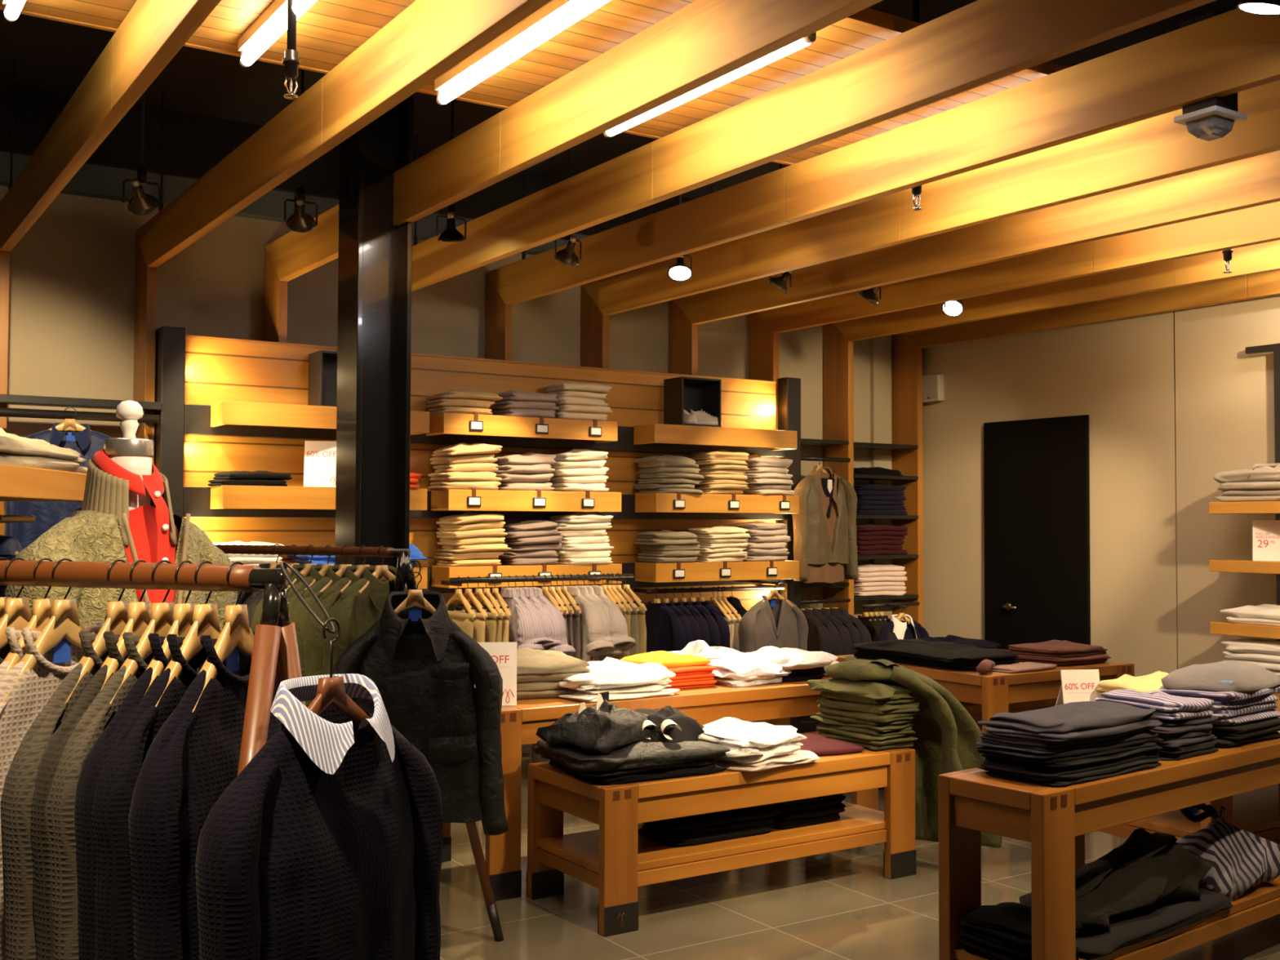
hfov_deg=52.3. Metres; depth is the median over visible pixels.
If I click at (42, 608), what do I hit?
hanger
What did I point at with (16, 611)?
hanger
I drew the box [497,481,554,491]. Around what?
trousers
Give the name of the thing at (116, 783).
sweater
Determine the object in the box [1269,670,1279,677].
sweatshirt
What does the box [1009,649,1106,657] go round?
sweater
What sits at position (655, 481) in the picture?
trousers
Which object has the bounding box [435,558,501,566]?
trousers
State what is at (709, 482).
trousers
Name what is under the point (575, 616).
trousers
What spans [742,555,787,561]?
trousers
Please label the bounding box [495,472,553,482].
trousers
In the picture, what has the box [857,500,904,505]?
sweater
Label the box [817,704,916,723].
jacket
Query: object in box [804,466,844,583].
blazer
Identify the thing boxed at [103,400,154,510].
mannequin
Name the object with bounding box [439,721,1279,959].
floor
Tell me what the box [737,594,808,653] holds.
cardigan
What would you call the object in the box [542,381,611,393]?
trousers
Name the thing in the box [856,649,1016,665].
trousers
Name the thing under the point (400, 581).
belt
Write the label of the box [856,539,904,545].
sweater
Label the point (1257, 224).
ceiling beam
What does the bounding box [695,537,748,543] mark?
trousers
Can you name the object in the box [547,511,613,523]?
trousers
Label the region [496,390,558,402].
trousers
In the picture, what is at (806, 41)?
fluorescent tube
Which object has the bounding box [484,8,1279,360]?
ceiling beam
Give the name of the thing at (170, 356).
upright
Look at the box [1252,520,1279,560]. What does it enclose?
sale sign
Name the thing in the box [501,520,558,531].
trousers
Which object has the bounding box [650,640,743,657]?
shirt
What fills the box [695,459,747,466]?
trousers
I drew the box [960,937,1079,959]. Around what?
trousers
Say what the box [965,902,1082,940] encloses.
trousers
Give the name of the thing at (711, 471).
trousers
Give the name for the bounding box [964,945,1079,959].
trousers
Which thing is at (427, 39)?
ceiling beam
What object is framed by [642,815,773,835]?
sweater
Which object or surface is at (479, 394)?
trousers
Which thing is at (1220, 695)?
sweater
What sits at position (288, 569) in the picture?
hanger
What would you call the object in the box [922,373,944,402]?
wall speaker
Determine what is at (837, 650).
coat
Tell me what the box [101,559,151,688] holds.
hanger
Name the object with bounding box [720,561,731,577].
holder
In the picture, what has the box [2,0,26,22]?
fluorescent tube
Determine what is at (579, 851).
shelf
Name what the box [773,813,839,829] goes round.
sweater
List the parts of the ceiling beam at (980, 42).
hanging rod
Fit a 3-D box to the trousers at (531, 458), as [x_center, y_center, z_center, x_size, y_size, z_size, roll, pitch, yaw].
[-0.718,-0.126,7.893,0.379,0.085,0.309,2,-2,-37]
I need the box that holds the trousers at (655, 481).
[637,478,702,484]
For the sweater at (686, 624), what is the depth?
8.24 m
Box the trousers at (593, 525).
[554,522,612,529]
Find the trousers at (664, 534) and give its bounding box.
[636,529,697,539]
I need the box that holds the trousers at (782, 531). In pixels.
[745,528,787,536]
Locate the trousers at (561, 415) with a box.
[554,411,607,421]
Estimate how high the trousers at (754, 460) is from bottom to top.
0.100 m
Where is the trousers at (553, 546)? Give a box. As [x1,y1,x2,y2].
[506,542,562,551]
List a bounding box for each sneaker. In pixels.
[683,408,697,423]
[690,408,721,425]
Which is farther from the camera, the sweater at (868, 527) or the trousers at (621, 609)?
the sweater at (868, 527)
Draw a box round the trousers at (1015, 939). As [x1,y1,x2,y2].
[959,916,1078,948]
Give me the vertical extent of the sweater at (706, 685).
0.022 m
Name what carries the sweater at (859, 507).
on the sweater at (858, 512)
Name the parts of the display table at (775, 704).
leg, kick plate, leg, kick plate, rail, leg, leg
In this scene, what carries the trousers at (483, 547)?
on the trousers at (482, 554)
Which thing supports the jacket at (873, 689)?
on the jacket at (840, 696)
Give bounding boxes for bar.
[182,486,786,519]
[421,562,786,593]
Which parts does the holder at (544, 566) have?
holder frame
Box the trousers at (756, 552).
[742,548,789,555]
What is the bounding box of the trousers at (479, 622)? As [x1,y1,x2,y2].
[453,609,486,642]
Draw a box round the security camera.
[1173,10,1246,141]
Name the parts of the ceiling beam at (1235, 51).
post, hanging rod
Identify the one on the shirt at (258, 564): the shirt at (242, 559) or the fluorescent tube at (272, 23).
the shirt at (242, 559)
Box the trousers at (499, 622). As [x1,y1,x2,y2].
[473,608,502,642]
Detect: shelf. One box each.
[0,463,86,523]
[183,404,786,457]
[210,400,429,435]
[210,484,426,510]
[412,566,427,589]
[426,412,617,443]
[431,488,621,511]
[431,563,622,588]
[536,800,885,874]
[633,423,797,450]
[635,493,799,513]
[635,560,799,582]
[800,438,848,446]
[800,581,848,587]
[853,442,918,450]
[853,474,918,480]
[853,593,918,600]
[856,515,918,519]
[857,554,918,559]
[954,843,1279,959]
[1124,783,1279,836]
[1208,501,1279,517]
[1209,559,1279,575]
[1209,621,1279,639]
[1272,693,1279,699]
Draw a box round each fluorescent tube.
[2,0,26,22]
[237,0,316,66]
[434,0,610,105]
[603,31,816,137]
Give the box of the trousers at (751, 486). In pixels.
[746,484,791,490]
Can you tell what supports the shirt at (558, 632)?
hanging from the hanger
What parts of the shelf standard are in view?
post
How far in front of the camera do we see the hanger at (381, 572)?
4.73 m
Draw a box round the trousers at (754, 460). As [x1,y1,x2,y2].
[745,454,792,468]
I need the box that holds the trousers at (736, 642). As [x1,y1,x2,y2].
[733,617,741,651]
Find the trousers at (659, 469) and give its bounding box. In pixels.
[636,466,700,474]
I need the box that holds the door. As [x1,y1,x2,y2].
[983,414,1090,649]
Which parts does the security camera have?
plate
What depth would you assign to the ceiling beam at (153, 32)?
4.61 m
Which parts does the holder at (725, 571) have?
holder frame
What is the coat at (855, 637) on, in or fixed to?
hanging from the hanger
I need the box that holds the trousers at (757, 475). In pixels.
[742,472,792,479]
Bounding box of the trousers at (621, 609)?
[620,607,624,659]
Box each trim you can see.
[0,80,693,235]
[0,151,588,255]
[870,334,892,619]
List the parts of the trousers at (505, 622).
leg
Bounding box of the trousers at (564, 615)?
[562,609,568,644]
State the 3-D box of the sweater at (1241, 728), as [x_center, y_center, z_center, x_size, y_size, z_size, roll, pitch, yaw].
[2.046,0.849,4.590,0.416,0.033,0.307,2,-2,-40]
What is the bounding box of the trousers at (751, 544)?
[743,542,786,549]
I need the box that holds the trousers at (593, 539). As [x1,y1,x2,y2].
[560,535,609,543]
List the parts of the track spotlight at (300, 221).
stem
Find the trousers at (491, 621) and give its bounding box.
[462,609,497,642]
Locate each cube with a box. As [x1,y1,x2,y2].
[307,350,337,406]
[663,376,721,426]
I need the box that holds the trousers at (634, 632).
[629,606,639,655]
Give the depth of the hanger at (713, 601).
8.55 m
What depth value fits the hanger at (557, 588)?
7.50 m
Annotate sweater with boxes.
[0,622,104,959]
[0,626,25,679]
[0,630,108,959]
[0,643,11,664]
[4,457,237,633]
[30,631,128,959]
[44,631,154,959]
[74,633,172,959]
[91,634,240,959]
[128,631,282,959]
[195,673,443,959]
[208,479,287,486]
[213,471,292,479]
[409,472,422,478]
[409,478,418,484]
[409,483,419,488]
[619,650,711,667]
[637,822,774,845]
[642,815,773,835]
[644,601,684,652]
[652,804,782,829]
[665,684,715,688]
[666,601,692,647]
[666,665,715,673]
[666,679,716,687]
[667,676,714,684]
[669,600,701,641]
[669,672,715,679]
[672,803,776,818]
[675,670,712,675]
[678,600,710,646]
[686,600,719,646]
[695,600,730,648]
[747,535,791,542]
[773,802,845,820]
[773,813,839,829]
[774,793,841,804]
[777,794,845,811]
[796,733,864,755]
[824,656,1002,848]
[853,466,902,476]
[853,484,906,491]
[853,576,906,582]
[853,581,905,586]
[853,585,906,591]
[853,590,906,595]
[854,489,904,496]
[856,495,906,500]
[856,505,906,510]
[856,510,907,515]
[856,524,908,531]
[856,530,907,536]
[856,534,905,540]
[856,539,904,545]
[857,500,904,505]
[857,544,902,550]
[857,549,907,555]
[857,564,905,572]
[857,571,906,577]
[857,614,889,640]
[871,613,929,641]
[873,615,894,639]
[878,615,897,639]
[883,615,905,639]
[917,635,999,648]
[974,736,1163,759]
[975,729,1158,754]
[976,741,1160,763]
[976,757,1161,780]
[977,701,1159,733]
[979,726,1155,747]
[979,752,1159,776]
[981,745,1162,767]
[983,719,1162,742]
[985,750,1159,769]
[985,761,1161,786]
[1008,640,1107,653]
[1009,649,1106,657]
[1014,653,1111,662]
[1014,657,1107,665]
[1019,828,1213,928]
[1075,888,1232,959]
[1093,688,1213,711]
[1096,671,1168,692]
[1150,723,1213,733]
[1151,709,1213,719]
[1155,728,1211,739]
[1155,733,1217,747]
[1155,746,1218,760]
[1156,715,1218,726]
[1158,684,1279,701]
[1158,739,1217,754]
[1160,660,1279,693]
[1176,803,1279,901]
[1207,701,1277,718]
[1210,693,1279,709]
[1210,709,1279,725]
[1211,717,1279,733]
[1211,724,1279,740]
[1213,731,1279,746]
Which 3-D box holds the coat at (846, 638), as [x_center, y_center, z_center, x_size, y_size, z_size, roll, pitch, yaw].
[1.297,1.312,9.322,0.126,0.779,0.582,2,-2,-37]
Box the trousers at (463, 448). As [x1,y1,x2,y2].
[431,442,502,457]
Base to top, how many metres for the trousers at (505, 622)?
0.984 m
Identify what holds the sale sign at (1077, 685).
on the display table at (1256, 811)
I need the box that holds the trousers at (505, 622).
[484,608,510,642]
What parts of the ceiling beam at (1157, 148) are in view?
post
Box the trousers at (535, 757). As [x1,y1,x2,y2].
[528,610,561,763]
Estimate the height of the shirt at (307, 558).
0.090 m
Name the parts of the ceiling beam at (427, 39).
post, hanging rod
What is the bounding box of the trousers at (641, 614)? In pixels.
[636,606,646,653]
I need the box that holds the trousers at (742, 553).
[695,551,747,557]
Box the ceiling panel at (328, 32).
[0,0,1069,165]
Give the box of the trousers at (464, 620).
[447,610,474,638]
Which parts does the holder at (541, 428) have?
holder frame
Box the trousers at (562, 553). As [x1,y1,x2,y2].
[555,549,611,558]
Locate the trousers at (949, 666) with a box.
[853,651,1019,671]
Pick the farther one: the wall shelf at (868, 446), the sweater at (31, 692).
the wall shelf at (868, 446)
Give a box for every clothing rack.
[0,560,305,775]
[213,544,503,942]
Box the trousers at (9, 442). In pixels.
[0,427,87,463]
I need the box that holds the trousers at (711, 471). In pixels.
[697,469,746,475]
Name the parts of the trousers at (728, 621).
leg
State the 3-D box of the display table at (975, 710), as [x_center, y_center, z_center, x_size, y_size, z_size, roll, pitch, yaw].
[1.935,1.478,7.393,1.152,0.530,0.606,1,-2,-33]
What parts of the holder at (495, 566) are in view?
holder frame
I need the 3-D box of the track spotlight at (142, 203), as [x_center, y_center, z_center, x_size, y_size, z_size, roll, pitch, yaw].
[-2.182,-1.613,5.695,0.126,0.931,0.150,-1,-2,30]
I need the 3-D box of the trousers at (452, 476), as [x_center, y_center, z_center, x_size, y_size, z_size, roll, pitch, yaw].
[-1.034,-0.022,7.689,0.376,0.068,0.299,2,-2,-36]
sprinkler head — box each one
[282,0,300,99]
[911,0,923,210]
[1222,248,1233,273]
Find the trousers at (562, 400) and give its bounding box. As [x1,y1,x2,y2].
[553,396,608,406]
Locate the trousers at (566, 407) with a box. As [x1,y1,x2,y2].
[555,404,613,413]
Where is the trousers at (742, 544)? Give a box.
[697,542,748,548]
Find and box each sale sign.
[303,440,336,487]
[474,642,516,706]
[1055,669,1101,706]
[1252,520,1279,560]
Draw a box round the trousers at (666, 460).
[634,454,698,468]
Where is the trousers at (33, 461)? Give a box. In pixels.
[0,452,87,474]
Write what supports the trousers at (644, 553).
on the trousers at (642, 558)
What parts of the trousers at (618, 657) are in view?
leg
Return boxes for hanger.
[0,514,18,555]
[0,557,12,621]
[0,557,31,648]
[1,558,87,702]
[3,557,55,673]
[48,406,91,431]
[64,559,129,703]
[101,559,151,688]
[109,560,174,703]
[146,560,196,692]
[154,560,222,716]
[191,561,254,712]
[269,544,280,568]
[280,561,376,740]
[286,544,299,575]
[286,544,316,590]
[304,544,333,590]
[320,545,351,591]
[340,545,369,593]
[358,545,406,593]
[394,571,435,614]
[445,576,475,617]
[453,576,487,617]
[462,576,498,617]
[473,576,504,617]
[483,575,511,617]
[541,574,564,614]
[546,574,568,614]
[546,574,573,613]
[560,574,581,613]
[600,573,621,611]
[604,573,626,612]
[608,573,632,611]
[614,573,639,611]
[622,573,646,611]
[652,587,660,603]
[662,587,669,602]
[671,587,679,606]
[680,586,686,602]
[688,586,697,605]
[697,586,704,601]
[710,586,731,621]
[715,586,741,620]
[716,586,736,621]
[762,579,793,607]
[807,455,827,475]
[858,603,871,621]
[868,602,875,620]
[872,602,880,620]
[877,602,886,620]
[896,603,911,625]
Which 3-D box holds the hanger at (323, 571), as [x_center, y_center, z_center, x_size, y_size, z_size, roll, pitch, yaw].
[-1.161,0.342,4.853,0.036,0.201,0.380,-1,-2,27]
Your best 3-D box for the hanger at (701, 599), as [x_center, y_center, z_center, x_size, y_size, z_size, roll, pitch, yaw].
[0.403,0.812,8.586,0.036,0.219,0.390,2,-2,-36]
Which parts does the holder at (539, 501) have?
holder frame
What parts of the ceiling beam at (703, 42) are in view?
post, hanging rod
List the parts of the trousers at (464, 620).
leg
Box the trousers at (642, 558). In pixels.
[636,555,697,563]
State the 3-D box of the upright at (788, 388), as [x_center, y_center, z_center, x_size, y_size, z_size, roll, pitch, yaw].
[1.058,0.537,9.229,0.125,2.520,0.105,1,-2,-33]
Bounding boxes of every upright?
[153,325,185,515]
[777,377,800,733]
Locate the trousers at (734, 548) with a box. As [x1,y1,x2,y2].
[698,546,746,552]
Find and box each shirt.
[0,536,22,596]
[92,448,179,606]
[213,540,284,546]
[225,553,278,557]
[228,556,282,564]
[234,563,266,565]
[287,555,334,563]
[297,561,334,564]
[408,543,426,559]
[496,586,544,650]
[509,586,554,650]
[516,586,561,649]
[527,586,575,656]
[557,657,675,687]
[558,688,679,702]
[562,585,614,662]
[565,680,668,690]
[568,585,618,661]
[568,684,671,693]
[578,585,622,661]
[586,584,636,658]
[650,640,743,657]
[697,716,807,757]
[706,653,788,678]
[709,750,819,771]
[711,745,800,763]
[713,670,791,680]
[713,676,782,687]
[743,645,838,667]
[777,673,825,682]
[782,663,831,670]
[788,666,826,675]
[821,478,835,517]
[1220,604,1279,620]
[1226,616,1279,626]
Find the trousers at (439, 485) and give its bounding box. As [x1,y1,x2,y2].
[427,480,501,489]
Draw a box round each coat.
[330,591,508,835]
[717,595,747,617]
[800,609,832,723]
[804,608,842,655]
[812,608,852,655]
[821,608,862,654]
[827,607,871,643]
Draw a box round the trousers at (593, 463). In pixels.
[548,458,606,468]
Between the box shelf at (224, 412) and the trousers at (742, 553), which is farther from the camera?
the trousers at (742, 553)
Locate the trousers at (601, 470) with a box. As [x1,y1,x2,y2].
[551,466,608,476]
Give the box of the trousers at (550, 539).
[501,535,562,544]
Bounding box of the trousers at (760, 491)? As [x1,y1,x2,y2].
[738,488,795,495]
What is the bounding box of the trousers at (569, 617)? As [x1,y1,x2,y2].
[566,609,573,657]
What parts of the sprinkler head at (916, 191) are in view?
frame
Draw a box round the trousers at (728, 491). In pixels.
[701,488,743,494]
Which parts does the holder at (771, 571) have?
holder frame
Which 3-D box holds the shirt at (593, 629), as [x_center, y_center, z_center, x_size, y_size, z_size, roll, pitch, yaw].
[-0.395,1.016,7.629,0.177,0.791,0.714,2,-2,-36]
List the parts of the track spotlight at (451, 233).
stem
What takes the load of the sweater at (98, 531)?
attached to the mannequin
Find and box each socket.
[259,583,282,626]
[278,589,291,626]
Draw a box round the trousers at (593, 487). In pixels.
[550,483,608,492]
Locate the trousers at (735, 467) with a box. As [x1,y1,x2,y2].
[695,464,749,470]
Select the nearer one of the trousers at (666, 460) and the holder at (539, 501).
the holder at (539, 501)
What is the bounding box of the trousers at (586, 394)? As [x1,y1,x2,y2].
[548,390,607,399]
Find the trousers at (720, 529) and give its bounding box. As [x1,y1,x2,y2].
[687,525,748,534]
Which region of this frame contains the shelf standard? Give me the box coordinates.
[1245,342,1279,640]
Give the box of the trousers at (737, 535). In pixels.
[695,533,751,538]
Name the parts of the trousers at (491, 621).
leg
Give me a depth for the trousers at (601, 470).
7.98 m
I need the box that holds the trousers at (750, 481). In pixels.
[743,478,793,485]
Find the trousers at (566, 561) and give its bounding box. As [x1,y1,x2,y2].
[556,556,612,564]
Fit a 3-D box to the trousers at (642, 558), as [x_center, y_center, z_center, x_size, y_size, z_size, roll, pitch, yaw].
[0.174,0.510,8.460,0.332,0.048,0.306,1,-2,-32]
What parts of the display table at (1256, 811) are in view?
leg, shelf rail, leg, shelf rail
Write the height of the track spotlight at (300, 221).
0.930 m
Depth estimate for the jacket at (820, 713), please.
5.63 m
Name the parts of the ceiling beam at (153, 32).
post, hanging rod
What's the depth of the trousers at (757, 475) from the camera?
8.76 m
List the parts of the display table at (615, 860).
leg, kick plate, shelf rail, rail, kick plate, leg, shelf rail, leg, rail, leg, kick plate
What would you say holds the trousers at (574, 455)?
on the trousers at (593, 463)
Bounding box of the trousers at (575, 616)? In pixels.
[572,608,581,659]
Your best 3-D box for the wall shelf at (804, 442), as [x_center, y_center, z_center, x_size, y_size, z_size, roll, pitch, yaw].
[1.236,-0.277,9.600,0.540,0.028,0.300,1,-2,-33]
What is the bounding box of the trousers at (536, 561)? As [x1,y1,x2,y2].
[496,557,558,565]
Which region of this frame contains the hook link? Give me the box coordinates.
[407,560,421,577]
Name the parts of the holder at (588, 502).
holder frame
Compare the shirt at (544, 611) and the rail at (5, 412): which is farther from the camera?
the shirt at (544, 611)
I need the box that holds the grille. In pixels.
[922,375,937,399]
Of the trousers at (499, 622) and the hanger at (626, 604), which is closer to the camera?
the trousers at (499, 622)
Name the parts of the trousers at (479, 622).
leg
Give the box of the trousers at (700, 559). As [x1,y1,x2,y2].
[695,556,746,562]
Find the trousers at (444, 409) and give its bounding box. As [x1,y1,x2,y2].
[427,406,492,414]
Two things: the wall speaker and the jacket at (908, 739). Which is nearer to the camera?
the jacket at (908, 739)
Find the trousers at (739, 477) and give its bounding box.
[694,474,747,479]
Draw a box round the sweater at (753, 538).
[747,535,791,542]
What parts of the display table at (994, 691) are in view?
rail, leg, rail, leg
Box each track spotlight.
[122,91,160,215]
[284,69,317,232]
[435,98,466,241]
[554,148,581,266]
[667,194,692,281]
[768,163,793,293]
[858,285,880,304]
[942,299,963,316]
[1236,0,1279,15]
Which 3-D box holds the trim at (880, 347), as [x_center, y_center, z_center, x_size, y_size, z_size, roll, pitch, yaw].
[1.882,0.230,10.169,0.190,3.200,0.040,1,-2,-33]
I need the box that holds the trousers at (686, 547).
[638,544,700,551]
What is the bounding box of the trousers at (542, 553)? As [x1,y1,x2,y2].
[498,550,558,558]
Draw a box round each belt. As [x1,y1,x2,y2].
[394,551,405,591]
[404,554,417,591]
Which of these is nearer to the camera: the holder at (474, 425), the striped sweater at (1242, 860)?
the striped sweater at (1242, 860)
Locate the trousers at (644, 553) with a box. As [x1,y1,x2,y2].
[637,550,700,556]
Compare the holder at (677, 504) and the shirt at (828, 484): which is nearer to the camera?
the holder at (677, 504)
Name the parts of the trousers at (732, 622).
leg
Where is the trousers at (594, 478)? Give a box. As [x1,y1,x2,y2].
[548,475,608,484]
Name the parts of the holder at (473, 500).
holder frame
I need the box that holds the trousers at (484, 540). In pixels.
[436,536,505,545]
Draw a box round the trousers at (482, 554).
[433,551,503,559]
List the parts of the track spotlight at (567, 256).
stem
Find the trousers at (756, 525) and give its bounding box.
[727,520,786,529]
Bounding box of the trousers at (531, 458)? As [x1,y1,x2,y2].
[489,452,555,465]
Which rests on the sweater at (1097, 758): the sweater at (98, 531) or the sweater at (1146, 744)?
the sweater at (1146, 744)
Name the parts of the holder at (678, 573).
holder frame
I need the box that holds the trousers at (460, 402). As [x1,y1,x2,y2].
[424,398,495,408]
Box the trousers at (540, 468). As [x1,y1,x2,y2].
[493,463,555,474]
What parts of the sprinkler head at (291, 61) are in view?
frame, bulb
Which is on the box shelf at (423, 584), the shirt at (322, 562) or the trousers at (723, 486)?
the shirt at (322, 562)
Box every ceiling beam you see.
[0,0,221,534]
[133,0,551,462]
[263,0,883,342]
[411,0,1216,291]
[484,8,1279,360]
[581,80,1279,368]
[668,150,1279,375]
[749,201,1279,722]
[823,240,1279,616]
[892,270,1279,626]
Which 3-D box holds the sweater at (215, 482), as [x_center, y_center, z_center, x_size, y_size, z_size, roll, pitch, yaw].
[-2.106,0.015,7.000,0.372,0.049,0.278,2,-2,-35]
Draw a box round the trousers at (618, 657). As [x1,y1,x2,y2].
[613,608,621,659]
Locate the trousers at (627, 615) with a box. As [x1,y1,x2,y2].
[623,607,631,657]
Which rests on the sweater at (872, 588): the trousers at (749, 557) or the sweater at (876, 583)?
the sweater at (876, 583)
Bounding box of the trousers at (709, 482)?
[693,479,748,485]
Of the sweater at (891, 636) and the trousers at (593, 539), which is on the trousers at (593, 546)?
the trousers at (593, 539)
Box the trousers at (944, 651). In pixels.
[849,639,1018,662]
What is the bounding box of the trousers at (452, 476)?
[427,471,502,481]
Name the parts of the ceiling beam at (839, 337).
post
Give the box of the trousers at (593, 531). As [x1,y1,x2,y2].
[556,528,607,536]
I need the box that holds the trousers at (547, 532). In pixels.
[502,528,559,537]
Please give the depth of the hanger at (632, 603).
7.73 m
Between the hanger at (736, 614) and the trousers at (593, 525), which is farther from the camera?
the hanger at (736, 614)
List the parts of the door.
handle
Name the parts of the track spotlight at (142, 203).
stem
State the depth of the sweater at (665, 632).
8.30 m
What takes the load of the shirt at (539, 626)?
hanging from the hanger
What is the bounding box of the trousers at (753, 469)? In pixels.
[744,466,788,474]
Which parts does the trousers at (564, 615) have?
leg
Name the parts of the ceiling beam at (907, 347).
post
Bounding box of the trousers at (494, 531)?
[435,528,507,538]
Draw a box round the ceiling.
[0,0,1240,199]
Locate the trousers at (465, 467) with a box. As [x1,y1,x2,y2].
[432,462,498,472]
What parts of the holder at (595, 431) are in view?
holder frame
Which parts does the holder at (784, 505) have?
holder frame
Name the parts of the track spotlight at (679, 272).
stem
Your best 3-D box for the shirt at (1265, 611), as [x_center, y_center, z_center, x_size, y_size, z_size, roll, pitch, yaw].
[3.644,0.759,7.483,0.313,0.090,0.542,1,-2,-35]
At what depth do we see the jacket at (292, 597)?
4.72 m
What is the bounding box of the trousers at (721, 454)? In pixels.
[687,449,749,461]
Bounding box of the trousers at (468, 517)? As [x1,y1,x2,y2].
[435,511,504,524]
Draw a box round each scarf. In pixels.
[976,658,995,673]
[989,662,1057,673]
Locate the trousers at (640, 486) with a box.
[633,483,694,489]
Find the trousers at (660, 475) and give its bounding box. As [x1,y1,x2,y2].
[638,472,704,479]
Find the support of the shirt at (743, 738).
on the shirt at (748, 759)
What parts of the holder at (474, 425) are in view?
holder frame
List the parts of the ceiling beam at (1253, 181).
post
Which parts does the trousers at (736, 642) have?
leg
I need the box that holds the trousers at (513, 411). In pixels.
[490,408,555,417]
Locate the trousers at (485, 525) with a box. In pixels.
[437,520,505,531]
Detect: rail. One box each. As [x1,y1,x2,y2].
[0,394,161,411]
[0,407,159,423]
[440,573,634,586]
[633,584,784,594]
[800,456,850,462]
[800,598,850,604]
[860,601,919,608]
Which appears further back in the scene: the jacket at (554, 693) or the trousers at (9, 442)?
the jacket at (554, 693)
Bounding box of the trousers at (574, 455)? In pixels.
[553,448,608,461]
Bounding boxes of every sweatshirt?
[1213,462,1279,483]
[1214,495,1279,502]
[1217,481,1279,490]
[1221,488,1279,496]
[1221,639,1279,655]
[1222,650,1279,662]
[1222,657,1279,671]
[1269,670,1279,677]
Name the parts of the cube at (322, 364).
panel, panel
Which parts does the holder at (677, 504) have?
holder frame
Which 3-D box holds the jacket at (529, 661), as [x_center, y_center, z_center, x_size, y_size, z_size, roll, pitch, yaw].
[-0.501,0.780,5.681,0.499,0.103,0.468,1,-2,-24]
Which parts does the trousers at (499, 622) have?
leg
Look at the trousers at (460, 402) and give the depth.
7.58 m
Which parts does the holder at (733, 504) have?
holder frame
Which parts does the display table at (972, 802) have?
leg, rail, leg, shelf rail, leg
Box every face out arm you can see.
[735,579,780,584]
[885,604,906,608]
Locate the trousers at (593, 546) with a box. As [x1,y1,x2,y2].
[558,542,613,551]
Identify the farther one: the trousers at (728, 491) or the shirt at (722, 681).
the trousers at (728, 491)
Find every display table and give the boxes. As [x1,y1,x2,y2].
[441,675,878,901]
[526,731,916,937]
[835,648,1134,735]
[878,698,1057,790]
[937,711,1279,959]
[1075,699,1279,871]
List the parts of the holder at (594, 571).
holder frame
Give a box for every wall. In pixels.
[0,185,892,753]
[922,294,1279,697]
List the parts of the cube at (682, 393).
panel, panel, panel, panel, panel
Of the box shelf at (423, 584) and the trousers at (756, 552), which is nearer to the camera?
the box shelf at (423, 584)
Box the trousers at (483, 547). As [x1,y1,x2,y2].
[436,543,511,552]
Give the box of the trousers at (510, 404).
[488,400,559,410]
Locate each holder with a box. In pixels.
[466,488,480,506]
[469,413,483,431]
[488,564,502,583]
[533,489,546,507]
[535,416,548,434]
[537,564,551,582]
[582,490,594,507]
[588,563,600,580]
[589,419,601,436]
[673,492,684,508]
[673,562,684,578]
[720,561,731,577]
[728,493,739,509]
[766,560,777,576]
[779,494,790,510]
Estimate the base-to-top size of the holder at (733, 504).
0.104 m
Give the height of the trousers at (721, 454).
0.084 m
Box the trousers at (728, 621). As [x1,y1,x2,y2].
[724,617,731,648]
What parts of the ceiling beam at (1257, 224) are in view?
post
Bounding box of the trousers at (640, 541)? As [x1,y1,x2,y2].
[633,538,699,545]
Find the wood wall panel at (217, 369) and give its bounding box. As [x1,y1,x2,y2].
[182,334,776,610]
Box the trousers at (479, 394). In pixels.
[426,389,502,401]
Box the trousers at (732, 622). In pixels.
[730,617,734,648]
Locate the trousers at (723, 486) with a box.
[693,484,748,489]
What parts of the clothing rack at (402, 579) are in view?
leg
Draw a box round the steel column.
[334,93,413,568]
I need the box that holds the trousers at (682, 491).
[636,488,703,494]
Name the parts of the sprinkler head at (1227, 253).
frame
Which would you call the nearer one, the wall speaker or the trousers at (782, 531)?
the trousers at (782, 531)
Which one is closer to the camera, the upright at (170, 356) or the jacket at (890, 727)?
the jacket at (890, 727)
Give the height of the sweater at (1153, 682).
0.110 m
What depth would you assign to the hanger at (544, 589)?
7.47 m
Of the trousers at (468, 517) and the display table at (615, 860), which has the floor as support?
the display table at (615, 860)
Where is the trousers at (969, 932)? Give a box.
[960,926,1031,958]
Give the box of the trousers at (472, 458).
[429,453,497,465]
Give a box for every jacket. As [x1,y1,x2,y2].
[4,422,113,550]
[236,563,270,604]
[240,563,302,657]
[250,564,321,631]
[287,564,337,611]
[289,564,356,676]
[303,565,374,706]
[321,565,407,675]
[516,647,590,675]
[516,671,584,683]
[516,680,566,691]
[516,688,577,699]
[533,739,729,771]
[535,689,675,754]
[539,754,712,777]
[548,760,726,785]
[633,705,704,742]
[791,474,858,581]
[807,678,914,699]
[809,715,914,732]
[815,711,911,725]
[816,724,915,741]
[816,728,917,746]
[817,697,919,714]
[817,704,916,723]
[817,733,914,750]
[819,691,915,704]
[820,721,914,736]
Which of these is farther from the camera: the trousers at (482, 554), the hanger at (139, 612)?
the trousers at (482, 554)

